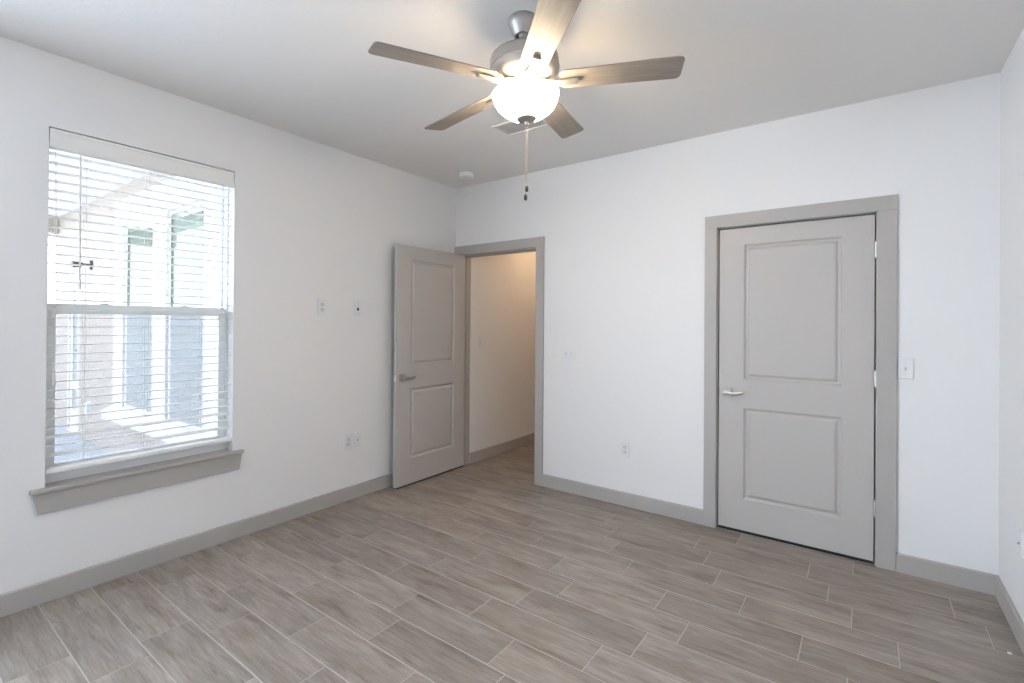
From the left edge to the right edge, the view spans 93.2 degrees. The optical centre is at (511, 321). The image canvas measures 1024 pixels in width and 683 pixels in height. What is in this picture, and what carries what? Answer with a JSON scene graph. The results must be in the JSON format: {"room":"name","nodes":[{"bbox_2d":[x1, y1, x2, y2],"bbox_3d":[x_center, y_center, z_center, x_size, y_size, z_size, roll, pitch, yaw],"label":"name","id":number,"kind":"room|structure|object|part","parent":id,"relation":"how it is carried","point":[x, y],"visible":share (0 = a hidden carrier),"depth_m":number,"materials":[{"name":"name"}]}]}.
{"room":"empty bedroom","nodes":[
{"label":"empty bedroom","id":0,"kind":"room"},
{"bbox_2d":[0,36,455,593],"bbox_3d":[-2.494,0.051,2.282,0.200,2.768,6.515,0,0,36],"label":"wall","id":1,"kind":"structure","parent":0,"point":[312,221],"depth_m":3.15,"materials":[{"name":"white paint"}]},
{"bbox_2d":[29,166,243,514],"bbox_3d":[-2.103,-0.013,2.790,0.232,1.904,0.992,0,0,36],"label":"window","id":2,"kind":"structure","parent":1,"relation":"in","point":[71,488],"depth_m":2.72,"materials":[{"name":"white plastic"}]},
{"bbox_3d":[-2.122,0.340,2.798,0.030,0.864,0.848,0,0,36],"label":"sash","id":3,"kind":"part","parent":2,"relation":"part of","materials":[{"name":"white plastic"}]},
{"bbox_3d":[-2.140,-0.488,2.819,0.023,0.894,0.848,0,0,36],"label":"sash","id":4,"kind":"part","parent":2,"relation":"part of","materials":[{"name":"glass"}]},
{"bbox_3d":[-2.109,0.828,2.787,0.232,0.020,0.992,0,0,36],"label":"sill","id":5,"kind":"part","parent":2,"relation":"part of","materials":[{"name":"grey paint"}]},
{"bbox_2d":[45,128,233,474],"bbox_3d":[-2.060,-0.100,2.756,0.067,1.716,0.863,0,0,36],"label":"blind","id":6,"kind":"object","parent":2,"relation":"attached to","point":[60,140],"visible":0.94,"depth_m":2.69,"materials":[{"name":"white plastic"}]},
{"bbox_3d":[-2.279,-0.275,2.415,0.015,1.175,0.015,0,0,36],"label":"lift cord","id":7,"kind":"part","parent":6,"relation":"part of","materials":[{"name":"white fabric"}]},
{"bbox_3d":[-2.071,0.747,2.757,0.054,0.022,0.863,0,0,36],"label":"rail","id":8,"kind":"part","parent":6,"relation":"part of","materials":[{"name":"white plastic"}]},
{"bbox_2d":[0,473,392,617],"bbox_3d":[-2.392,1.324,2.248,0.014,0.104,6.200,0,0,36],"label":"baseboard","id":9,"kind":"structure","parent":1,"relation":"attached to","point":[26,597],"depth_m":2.79,"materials":[{"name":"grey paint"}]},
{"bbox_2d":[317,299,325,314],"bbox_3d":[-1.408,-0.111,3.589,0.010,0.118,0.072,0,0,36],"label":"wall outlet","id":10,"kind":"object","parent":1,"relation":"attached to","point":[321,303],"visible":1,"depth_m":3.58,"materials":[{"name":"white plastic"}]},
{"bbox_2d":[344,433,351,449],"bbox_3d":[-1.278,0.934,3.774,0.010,0.118,0.072,0,0,36],"label":"wall outlet","id":11,"kind":"object","parent":1,"relation":"attached to","point":[348,437],"visible":1,"depth_m":3.77,"materials":[{"name":"white plastic"}]},
{"bbox_2d":[353,432,360,447],"bbox_3d":[-1.226,0.935,3.842,0.012,0.118,0.072,0,0,36],"label":"cable plate","id":12,"kind":"object","parent":1,"relation":"attached to","point":[356,436],"visible":1,"depth_m":3.84,"materials":[{"name":"white plastic"}]},
{"bbox_2d":[354,300,361,314],"bbox_3d":[-1.222,-0.116,3.840,0.012,0.118,0.072,0,0,36],"label":"cable plate","id":13,"kind":"object","parent":1,"relation":"attached to","point":[357,303],"visible":1,"depth_m":3.84,"materials":[{"name":"white plastic"}]},
{"bbox_2d":[469,251,535,463],"bbox_3d":[0.189,0.084,5.740,0.150,2.768,2.235,0,0,36],"label":"wall","id":14,"kind":"structure","parent":0,"point":[503,287],"depth_m":5.21,"materials":[{"name":"white paint"}]},
{"bbox_2d":[478,337,482,348],"bbox_3d":[-0.317,0.211,4.906,0.019,0.118,0.072,0,0,36],"label":"light switch","id":15,"kind":"object","parent":14,"relation":"attached to","point":[480,339],"visible":1,"depth_m":4.91,"materials":[{"name":"white plastic"}]},
{"bbox_2d":[470,432,534,463],"bbox_3d":[0.246,1.356,5.687,0.014,0.104,2.233,0,0,36],"label":"baseboard","id":16,"kind":"structure","parent":14,"relation":"attached to","point":[475,456],"depth_m":5.18,"materials":[{"name":"grey paint"}]},
{"bbox_2d":[532,397,534,407],"bbox_3d":[0.264,0.948,5.713,0.010,0.118,0.072,0,0,36],"label":"wall outlet","id":17,"kind":"object","parent":14,"relation":"attached to","point":[533,398],"visible":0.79,"depth_m":5.69,"materials":[{"name":"white plastic"}]},
{"bbox_2d":[0,442,1023,682],"bbox_3d":[-0.164,1.421,2.074,3.838,0.060,8.550,0,0,36],"label":"floor","id":18,"kind":"structure","parent":0,"point":[479,571],"depth_m":2.35,"materials":[{"name":"grey tile"}]},
{"bbox_2d":[0,0,1023,188],"bbox_3d":[-0.894,-1.376,1.125,4.138,0.100,6.515,0,0,36],"label":"ceiling","id":19,"kind":"structure","parent":0,"point":[306,69],"depth_m":2.40,"materials":[{"name":"white paint"}]},
{"bbox_2d":[459,171,473,179],"bbox_3d":[-0.402,-1.291,4.279,0.136,0.040,0.136,0,0,36],"label":"smoke detector","id":20,"kind":"object","parent":19,"relation":"attached to","point":[465,175],"visible":1,"depth_m":4.24,"materials":[{"name":"white plastic"}]},
{"bbox_2d":[491,119,548,136],"bbox_3d":[0.059,-1.307,3.224,0.350,0.008,0.200,0,0,36],"label":"ceiling vent","id":21,"kind":"object","parent":19,"relation":"in","point":[510,128],"visible":0.66,"depth_m":3.25,"materials":[{"name":"white metal"}]},
{"bbox_2d":[368,0,684,200],"bbox_3d":[0.077,-0.922,2.147,1.282,0.791,1.223,0,0,26],"label":"ceiling fan","id":22,"kind":"object","parent":19,"relation":"hanging from","point":[525,68],"visible":1,"depth_m":2.01,"materials":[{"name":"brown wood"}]},
{"bbox_3d":[-0.299,-1.025,1.911,0.510,0.030,0.132,-2,0,-28],"label":"blade","id":23,"kind":"part","parent":22,"relation":"part of","materials":[{"name":"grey wood"}]},
{"bbox_3d":[-0.236,-1.026,2.383,0.510,0.030,0.132,-2,0,44],"label":"blade","id":24,"kind":"part","parent":22,"relation":"part of","materials":[{"name":"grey wood"}]},
{"bbox_3d":[0.061,-0.935,2.103,0.289,0.105,0.289,-2,0,36],"label":"lamp shade","id":25,"kind":"part","parent":22,"relation":"part of","materials":[{"name":"white glass"}]},
{"bbox_3d":[0.130,-1.042,1.705,0.133,0.027,0.510,0,0,-10],"label":"blade","id":26,"kind":"part","parent":22,"relation":"part of","materials":[{"name":"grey wood"}]},
{"bbox_3d":[0.232,-1.043,2.468,0.132,0.030,0.510,-2,0,26],"label":"blade","id":27,"kind":"part","parent":22,"relation":"part of","materials":[{"name":"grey wood"}]},
{"bbox_3d":[0.458,-1.053,2.049,0.510,0.030,0.132,-2,0,8],"label":"blade","id":28,"kind":"part","parent":22,"relation":"part of","materials":[{"name":"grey wood"}]},
{"bbox_2d":[456,72,999,574],"bbox_3d":[1.065,0.082,3.644,3.938,2.768,0.115,0,0,36],"label":"wall","id":29,"kind":"structure","parent":0,"point":[624,233],"depth_m":3.25,"materials":[{"name":"white paint"}]},
{"bbox_2d":[393,243,464,489],"bbox_3d":[-0.722,0.371,4.361,0.143,2.041,0.864,0,0,36],"label":"door","id":30,"kind":"structure","parent":29,"relation":"in","point":[428,394],"depth_m":4.29,"materials":[{"name":"grey paint"}]},
{"bbox_3d":[-0.867,0.470,4.081,0.046,0.028,0.118,0,0,36],"label":"lever","id":31,"kind":"part","parent":30,"relation":"part of","materials":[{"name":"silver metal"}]},
{"bbox_2d":[455,236,544,485],"bbox_3d":[-0.115,0.333,4.494,1.033,2.135,0.135,0,0,36],"label":"door frame","id":32,"kind":"structure","parent":29,"relation":"attached to","point":[538,243],"depth_m":4.19,"materials":[{"name":"grey paint"}]},
{"bbox_3d":[-0.141,-0.693,4.450,1.033,0.084,0.018,0,0,36],"label":"head casing","id":33,"kind":"part","parent":32,"relation":"part of","materials":[{"name":"grey paint"}]},
{"bbox_3d":[0.236,0.377,4.165,0.079,2.052,0.018,0,0,36],"label":"casing","id":34,"kind":"part","parent":32,"relation":"part of","materials":[{"name":"grey paint"}]},
{"bbox_2d":[563,347,574,360],"bbox_3d":[0.466,0.264,3.997,0.116,0.118,0.019,0,0,36],"label":"light switch","id":35,"kind":"object","parent":29,"relation":"attached to","point":[568,352],"visible":1,"depth_m":4.00,"materials":[{"name":"white plastic"}]},
{"bbox_2d":[542,474,702,524],"bbox_3d":[0.796,1.353,3.749,1.323,0.104,0.014,0,0,36],"label":"baseboard","id":36,"kind":"structure","parent":29,"relation":"attached to","point":[665,508],"depth_m":3.69,"materials":[{"name":"grey paint"}]},
{"bbox_2d":[621,441,629,457],"bbox_3d":[0.865,0.976,3.705,0.072,0.118,0.010,0,0,36],"label":"wall outlet","id":37,"kind":"object","parent":29,"relation":"attached to","point":[625,446],"visible":1,"depth_m":3.70,"materials":[{"name":"white plastic"}]},
{"bbox_2d":[718,215,876,563],"bbox_3d":[1.760,0.390,3.054,0.869,2.031,0.089,0,0,36],"label":"door","id":38,"kind":"structure","parent":29,"relation":"in","point":[797,382],"depth_m":3.04,"materials":[{"name":"grey paint"}]},
{"bbox_3d":[1.478,0.477,3.233,0.118,0.028,0.046,0,0,36],"label":"lever","id":39,"kind":"part","parent":38,"relation":"part of","materials":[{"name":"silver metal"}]},
{"bbox_2d":[703,194,897,571],"bbox_3d":[1.793,0.342,3.099,1.046,2.135,0.135,0,0,36],"label":"door frame","id":40,"kind":"structure","parent":29,"relation":"attached to","point":[884,208],"depth_m":2.80,"materials":[{"name":"grey paint"}]},
{"bbox_3d":[1.368,0.382,3.337,0.080,2.052,0.018,0,0,36],"label":"casing","id":41,"kind":"part","parent":40,"relation":"part of","materials":[{"name":"grey paint"}]},
{"bbox_3d":[1.766,-0.684,3.056,1.046,0.084,0.018,0,0,36],"label":"head casing","id":42,"kind":"part","parent":40,"relation":"part of","materials":[{"name":"grey paint"}]},
{"bbox_3d":[2.143,0.385,2.770,0.091,2.052,0.018,0,0,36],"label":"casing","id":43,"kind":"part","parent":40,"relation":"part of","materials":[{"name":"grey paint"}]},
{"bbox_2d":[897,358,913,379],"bbox_3d":[2.212,0.262,2.720,0.072,0.118,0.019,0,0,36],"label":"light switch","id":44,"kind":"object","parent":29,"relation":"attached to","point":[905,366],"visible":1,"depth_m":2.72,"materials":[{"name":"white plastic"}]},
{"bbox_2d":[896,553,998,595],"bbox_3d":[2.342,1.360,2.618,0.416,0.104,0.014,0,0,36],"label":"baseboard","id":45,"kind":"structure","parent":29,"relation":"attached to","point":[962,577],"depth_m":2.61,"materials":[{"name":"grey paint"}]},
{"bbox_2d":[999,28,1023,621],"bbox_3d":[0.683,0.065,-0.112,0.120,2.768,6.400,0,0,36],"label":"wall","id":46,"kind":"structure","parent":0,"point":[1011,307],"depth_m":2.29,"materials":[{"name":"white paint"}]},
{"bbox_2d":[995,576,1023,653],"bbox_3d":[0.674,1.338,-0.003,0.014,0.104,6.186,0,0,36],"label":"baseboard","id":47,"kind":"structure","parent":46,"relation":"attached to","point":[1014,619],"depth_m":2.24,"materials":[{"name":"grey paint"}]},
{"bbox_2d":[1017,526,1023,558],"bbox_3d":[2.245,0.974,2.142,0.012,0.118,0.072,0,0,36],"label":"wall outlet","id":48,"kind":"object","parent":46,"relation":"attached to","point":[1020,534],"visible":1,"depth_m":2.12,"materials":[{"name":"white plastic"}]},
{"label":"outside","id":49,"kind":"structure","parent":0,"visible":0},
{"bbox_2d":[54,424,110,462],"bbox_3d":[-7.218,1.497,3.879,9.300,0.100,5.739,0,0,36],"label":"patio slab","id":50,"kind":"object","parent":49,"point":[60,430],"depth_m":5.67,"materials":[{"name":"concrete"}]},
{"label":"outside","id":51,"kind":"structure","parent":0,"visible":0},
{"bbox_2d":[49,148,152,216],"bbox_3d":[-4.697,-1.541,4.851,6.400,0.100,1.639,0,0,36],"label":"ceiling","id":52,"kind":"structure","parent":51,"point":[63,196],"depth_m":5.06,"materials":[{"name":"beige paint"}]},
{"bbox_2d":[48,215,59,234],"bbox_3d":[-6.977,-1.387,6.393,0.300,0.230,1.439,0,0,36],"label":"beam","id":53,"kind":"structure","parent":52,"relation":"attached to","point":[50,221],"depth_m":6.84,"materials":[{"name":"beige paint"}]},
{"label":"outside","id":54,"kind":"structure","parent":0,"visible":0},
{"bbox_2d":[55,171,198,452],"bbox_3d":[-4.151,-0.006,5.268,6.000,2.960,0.100,0,0,36],"label":"wall","id":55,"kind":"structure","parent":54,"point":[92,326],"depth_m":5.88,"materials":[{"name":"beige paint"}]},
{"bbox_2d":[67,272,78,431],"bbox_3d":[-5.814,0.407,6.452,0.520,2.120,0.144,0,0,36],"label":"door","id":56,"kind":"structure","parent":55,"relation":"in","point":[73,324],"depth_m":6.53,"materials":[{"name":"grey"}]},
{"bbox_3d":[-5.795,1.042,6.448,0.300,0.270,0.008,0,0,36],"label":"pane","id":57,"kind":"part","parent":56,"relation":"part of","materials":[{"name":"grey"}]},
{"bbox_3d":[-5.789,0.122,6.451,0.300,1.310,0.008,0,0,36],"label":"pane","id":58,"kind":"part","parent":56,"relation":"part of","materials":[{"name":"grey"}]},
{"bbox_2d":[70,260,92,279],"bbox_3d":[-5.227,-0.641,5.876,0.120,0.241,0.197,0,0,36],"label":"sconce","id":59,"kind":"object","parent":55,"relation":"attached to","point":[90,261],"visible":0.6,"depth_m":5.89,"materials":[{"name":"black metal"}]},
{"bbox_3d":[-5.178,-0.701,5.944,0.120,0.120,0.030,0,0,36],"label":"wall plate","id":60,"kind":"part","parent":59,"relation":"part of","materials":[{"name":"black metal"}]},
{"bbox_2d":[85,401,90,412],"bbox_3d":[-5.212,1.049,5.941,0.100,0.150,0.050,0,0,36],"label":"outlet cover","id":61,"kind":"object","parent":55,"relation":"attached to","point":[87,408],"visible":0.76,"depth_m":5.92,"materials":[{"name":"white plastic"}]},
{"bbox_2d":[125,217,152,414],"bbox_3d":[-3.784,-0.057,4.982,0.870,1.955,0.088,0,0,36],"label":"window","id":62,"kind":"structure","parent":55,"relation":"in","point":[136,328],"depth_m":5.00,"materials":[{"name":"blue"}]},
{"bbox_3d":[-3.804,0.408,4.943,0.846,1.015,0.008,0,0,36],"label":"screen frame","id":63,"kind":"part","parent":62,"relation":"part of","materials":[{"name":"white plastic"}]},
{"bbox_2d":[102,176,220,442],"bbox_3d":[-3.195,-0.132,4.482,3.030,2.360,0.200,0,0,36],"label":"window","id":64,"kind":"structure","parent":55,"relation":"in","point":[174,325],"depth_m":4.39,"materials":[{"name":"grey"}]},
{"bbox_3d":[-2.864,0.412,4.255,0.786,1.015,0.008,0,0,36],"label":"screen frame","id":65,"kind":"part","parent":64,"relation":"part of","materials":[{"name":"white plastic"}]}
]}

